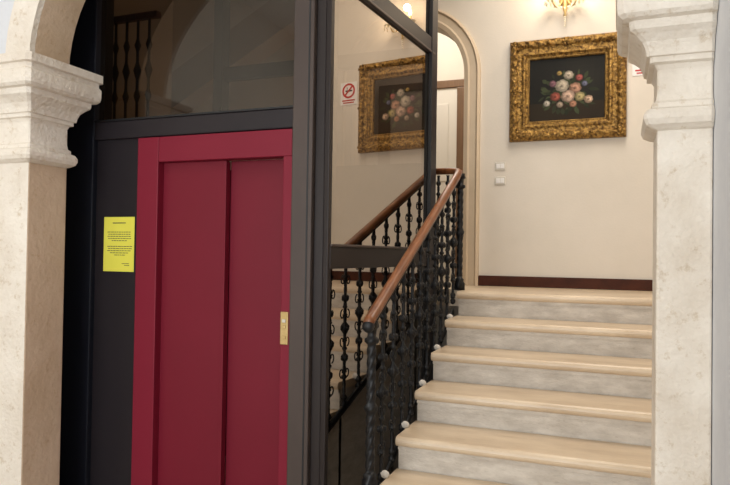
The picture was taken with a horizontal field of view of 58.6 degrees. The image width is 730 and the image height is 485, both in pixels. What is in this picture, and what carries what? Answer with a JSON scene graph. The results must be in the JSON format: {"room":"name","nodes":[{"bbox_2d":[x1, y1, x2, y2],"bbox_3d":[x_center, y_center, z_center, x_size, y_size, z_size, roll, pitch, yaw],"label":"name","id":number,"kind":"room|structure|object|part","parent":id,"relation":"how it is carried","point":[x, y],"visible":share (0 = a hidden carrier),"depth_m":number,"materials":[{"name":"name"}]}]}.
{"room":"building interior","nodes":[
{"label":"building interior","id":0,"kind":"room"},
{"bbox_2d":[0,0,713,450],"bbox_3d":[-0.570,-0.665,2.932,5.198,4.550,0.220,0,-1,21],"label":"wall","id":1,"kind":"structure","parent":0,"point":[58,20],"depth_m":3.32,"materials":[{"name":"beige paint"}]},
{"bbox_2d":[5,0,44,52],"bbox_3d":[-0.323,-1.475,2.721,3.168,1.160,0.030,0,-1,21],"label":"trim","id":2,"kind":"structure","parent":1,"relation":"attached to","point":[25,14],"depth_m":3.23,"materials":[{"name":"stone"}]},
{"bbox_2d":[230,0,653,346],"bbox_3d":[0.502,-0.601,5.680,5.200,4.550,0.220,0,-1,21],"label":"wall","id":3,"kind":"structure","parent":0,"point":[577,208],"depth_m":5.17,"materials":[{"name":"beige paint"}]},
{"bbox_2d":[438,9,480,285],"bbox_3d":[0.369,-0.844,5.595,1.240,2.390,0.045,0,-1,21],"label":"door frame","id":4,"kind":"structure","parent":3,"relation":"attached to","point":[454,28],"depth_m":5.39,"materials":[{"name":"paint"}]},
{"bbox_2d":[495,177,504,184],"bbox_3d":[1.105,-0.505,5.316,0.085,0.065,0.013,0,-1,21],"label":"light switch","id":5,"kind":"object","parent":3,"relation":"attached to","point":[498,180],"visible":1,"depth_m":5.31,"materials":[{"name":"beige plastic"}]},
{"bbox_2d":[495,162,505,169],"bbox_3d":[1.107,-0.625,5.318,0.085,0.065,0.013,0,-1,21],"label":"light switch","id":6,"kind":"object","parent":3,"relation":"attached to","point":[498,165],"visible":1,"depth_m":5.31,"materials":[{"name":"beige plastic"}]},
{"bbox_2d":[544,0,584,26],"bbox_3d":[1.565,-1.863,5.092,0.310,0.329,0.159,0,-1,21],"label":"wall sconce","id":7,"kind":"object","parent":3,"relation":"attached to","point":[564,3],"visible":1,"depth_m":5.11,"materials":[{"name":"gold metal"}]},
{"bbox_2d":[478,275,652,290],"bbox_3d":[1.898,0.321,4.984,2.069,0.085,0.021,0,-1,21],"label":"baseboard","id":8,"kind":"structure","parent":3,"relation":"attached to","point":[483,280],"depth_m":5.09,"materials":[{"name":"brown wood"}]},
{"bbox_2d":[509,32,626,142],"bbox_3d":[1.582,-1.217,5.109,0.882,0.810,0.078,0,-1,21],"label":"flower painting","id":9,"kind":"object","parent":3,"relation":"attached to","point":[572,87],"visible":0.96,"depth_m":5.12,"materials":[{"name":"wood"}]},
{"bbox_2d":[632,64,642,75],"bbox_3d":[2.130,-1.377,4.941,0.180,0.210,0.006,0,-1,21],"label":"no smoking sign","id":10,"kind":"object","parent":3,"relation":"attached to","point":[636,71],"visible":0.08,"depth_m":4.96,"materials":[{"name":"white plastic"}]},
{"bbox_2d":[437,33,463,80],"bbox_3d":[1.122,-1.219,7.535,3.800,3.230,0.100,0,-1,21],"label":"wall","id":11,"kind":"structure","parent":0,"point":[450,66],"depth_m":7.56,"materials":[{"name":"beige paint"}]},
{"bbox_2d":[436,88,456,276],"bbox_3d":[0.674,-0.699,7.622,0.810,2.180,0.039,0,-1,21],"label":"door","id":12,"kind":"structure","parent":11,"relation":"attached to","point":[447,95],"depth_m":7.51,"materials":[{"name":"beige paint"}]},
{"bbox_3d":[0.661,-0.184,7.599,0.610,0.750,0.010,0,-1,21],"label":"field","id":13,"kind":"part","parent":12,"relation":"part of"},
{"bbox_3d":[0.676,-1.159,7.616,0.610,0.900,0.010,0,-1,21],"label":"field","id":14,"kind":"part","parent":12,"relation":"part of","materials":[{"name":"glass"}]},
{"bbox_2d":[437,79,463,88],"bbox_3d":[0.685,-1.834,7.639,1.100,0.090,0.049,0,-1,21],"label":"lintel","id":15,"kind":"object","parent":11,"relation":"attached to","point":[456,83],"depth_m":7.50,"materials":[{"name":"brown wood"}]},
{"bbox_2d":[455,87,463,276],"bbox_3d":[1.115,-0.695,7.444,0.140,2.180,0.049,0,-1,21],"label":"door frame","id":16,"kind":"structure","parent":11,"relation":"attached to","point":[460,90],"depth_m":7.44,"materials":[{"name":"brown wood"}]},
{"bbox_2d":[711,0,729,484],"bbox_3d":[0.216,-0.712,-0.390,0.100,4.550,5.400,0,-1,21],"label":"wall","id":17,"kind":"structure","parent":0,"point":[720,453],"depth_m":1.94,"materials":[{"name":"paint"}]},
{"bbox_3d":[-1.237,1.621,1.265,5.400,0.100,7.730,0,-1,21],"label":"floor","id":18,"kind":"structure","parent":0,"visible":0},
{"bbox_2d":[0,50,102,484],"bbox_3d":[-1.933,0.347,3.423,0.913,2.504,0.495,0,-1,21],"label":"stone pilaster","id":19,"kind":"object","parent":18,"relation":"on","point":[41,96],"visible":1,"depth_m":3.25,"materials":[{"name":"stone"}]},
{"bbox_2d":[59,0,437,484],"bbox_3d":[-0.789,-0.646,4.180,2.184,4.550,1.533,0,-1,21],"label":"elevator","id":20,"kind":"object","parent":18,"relation":"on","point":[235,332],"visible":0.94,"depth_m":3.46,"materials":[{"name":"black metal"}]},
{"bbox_3d":[-1.382,0.511,3.634,0.322,2.200,0.030,0,-1,21],"label":"panel","id":21,"kind":"part","parent":20,"relation":"part of","materials":[{"name":"metal"}]},
{"bbox_2d":[103,217,134,271],"bbox_3d":[-1.372,0.009,3.623,0.213,0.304,0.003,0,-1,21],"label":"notice","id":22,"kind":"object","parent":20,"relation":"attached to","point":[119,232],"visible":1,"depth_m":3.62,"materials":[{"name":"paper"}]},
{"bbox_3d":[-1.174,0.522,3.536,0.138,2.180,0.082,0,-1,21],"label":"door frame","id":23,"kind":"part","parent":20,"relation":"part of","materials":[{"name":"paint"}]},
{"bbox_3d":[-0.925,-0.623,3.480,1.269,0.100,0.075,0,-1,21],"label":"glass rail","id":24,"kind":"part","parent":20,"relation":"part of","materials":[{"name":"metal"}]},
{"bbox_3d":[-0.916,0.582,3.457,0.400,2.025,0.030,0,-1,21],"label":"door","id":25,"kind":"part","parent":20,"relation":"part of","materials":[{"name":"paint"}]},
{"bbox_3d":[-0.906,-1.800,3.497,1.275,2.270,0.001,0,-1,21],"label":"glass","id":26,"kind":"part","parent":20,"relation":"part of","materials":[{"name":"clear glass"}]},
{"bbox_3d":[-0.719,-0.497,3.383,0.805,0.135,0.080,0,-1,21],"label":"door frame","id":27,"kind":"part","parent":20,"relation":"part of","materials":[{"name":"paint"}]},
{"bbox_3d":[-0.388,0.545,4.771,1.620,2.200,0.030,0,-1,21],"label":"panel","id":28,"kind":"part","parent":20,"relation":"part of","materials":[{"name":"metal"}]},
{"bbox_3d":[-0.552,0.586,3.349,0.357,2.025,0.015,0,-1,21],"label":"door","id":29,"kind":"part","parent":20,"relation":"part of","materials":[{"name":"paint"}]},
{"bbox_3d":[-0.396,0.420,3.190,0.042,0.160,0.010,0,-1,21],"label":"call plate","id":30,"kind":"part","parent":20,"relation":"part of","materials":[{"name":"gold metal"}]},
{"bbox_3d":[-0.382,0.596,3.226,0.050,2.045,0.080,0,-1,21],"label":"door frame","id":31,"kind":"part","parent":20,"relation":"part of","materials":[{"name":"paint"}]},
{"bbox_3d":[-0.279,-0.655,3.237,0.111,4.550,0.140,0,-1,21],"label":"post","id":32,"kind":"part","parent":20,"relation":"part of","materials":[{"name":"grey metal"}]},
{"bbox_3d":[0.127,0.089,3.786,0.032,0.110,1.395,0,-1,26],"label":"rail","id":33,"kind":"part","parent":20,"relation":"part of","materials":[{"name":"grey metal"}]},
{"bbox_3d":[0.139,-0.639,3.793,0.122,4.550,1.400,0,-1,21],"label":"glass","id":34,"kind":"part","parent":20,"relation":"part of","materials":[{"name":"clear glass"}]},
{"bbox_3d":[0.168,-1.296,3.800,0.009,0.015,1.395,0,-1,26],"label":"beam trim","id":35,"kind":"part","parent":20,"relation":"part of","materials":[{"name":"grey metal"}]},
{"bbox_3d":[0.434,-0.625,4.361,0.026,4.550,0.016,0,-1,21],"label":"post trim","id":36,"kind":"part","parent":20,"relation":"part of","materials":[{"name":"black metal"}]},
{"bbox_3d":[0.435,-0.624,4.424,0.072,4.550,0.100,0,-1,26],"label":"post","id":37,"kind":"part","parent":20,"relation":"part of","materials":[{"name":"metal"}]},
{"bbox_2d":[380,285,651,484],"bbox_3d":[-0.147,0.976,4.049,5.196,1.320,3.219,0,-1,21],"label":"staircase","id":38,"kind":"structure","parent":18,"relation":"on","point":[529,385],"depth_m":3.49,"materials":[{"name":"stone"}]},
{"bbox_2d":[362,168,465,484],"bbox_3d":[0.267,0.360,3.844,0.262,1.840,1.883,0,-1,21],"label":"stair railing","id":39,"kind":"object","parent":38,"relation":"on","point":[370,325],"visible":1,"depth_m":3.57,"materials":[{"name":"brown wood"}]},
{"bbox_3d":[0.268,-0.077,3.856,0.247,0.966,1.880,0,-1,21],"label":"handrail","id":40,"kind":"part","parent":39,"relation":"part of","materials":[{"name":"brown wood"}]},
{"bbox_2d":[616,0,718,484],"bbox_3d":[1.027,0.370,2.269,0.301,2.504,0.495,0,-1,21],"label":"stone pilaster","id":41,"kind":"object","parent":18,"relation":"on","point":[671,42],"visible":1,"depth_m":2.14,"materials":[{"name":"stone"}]}
]}

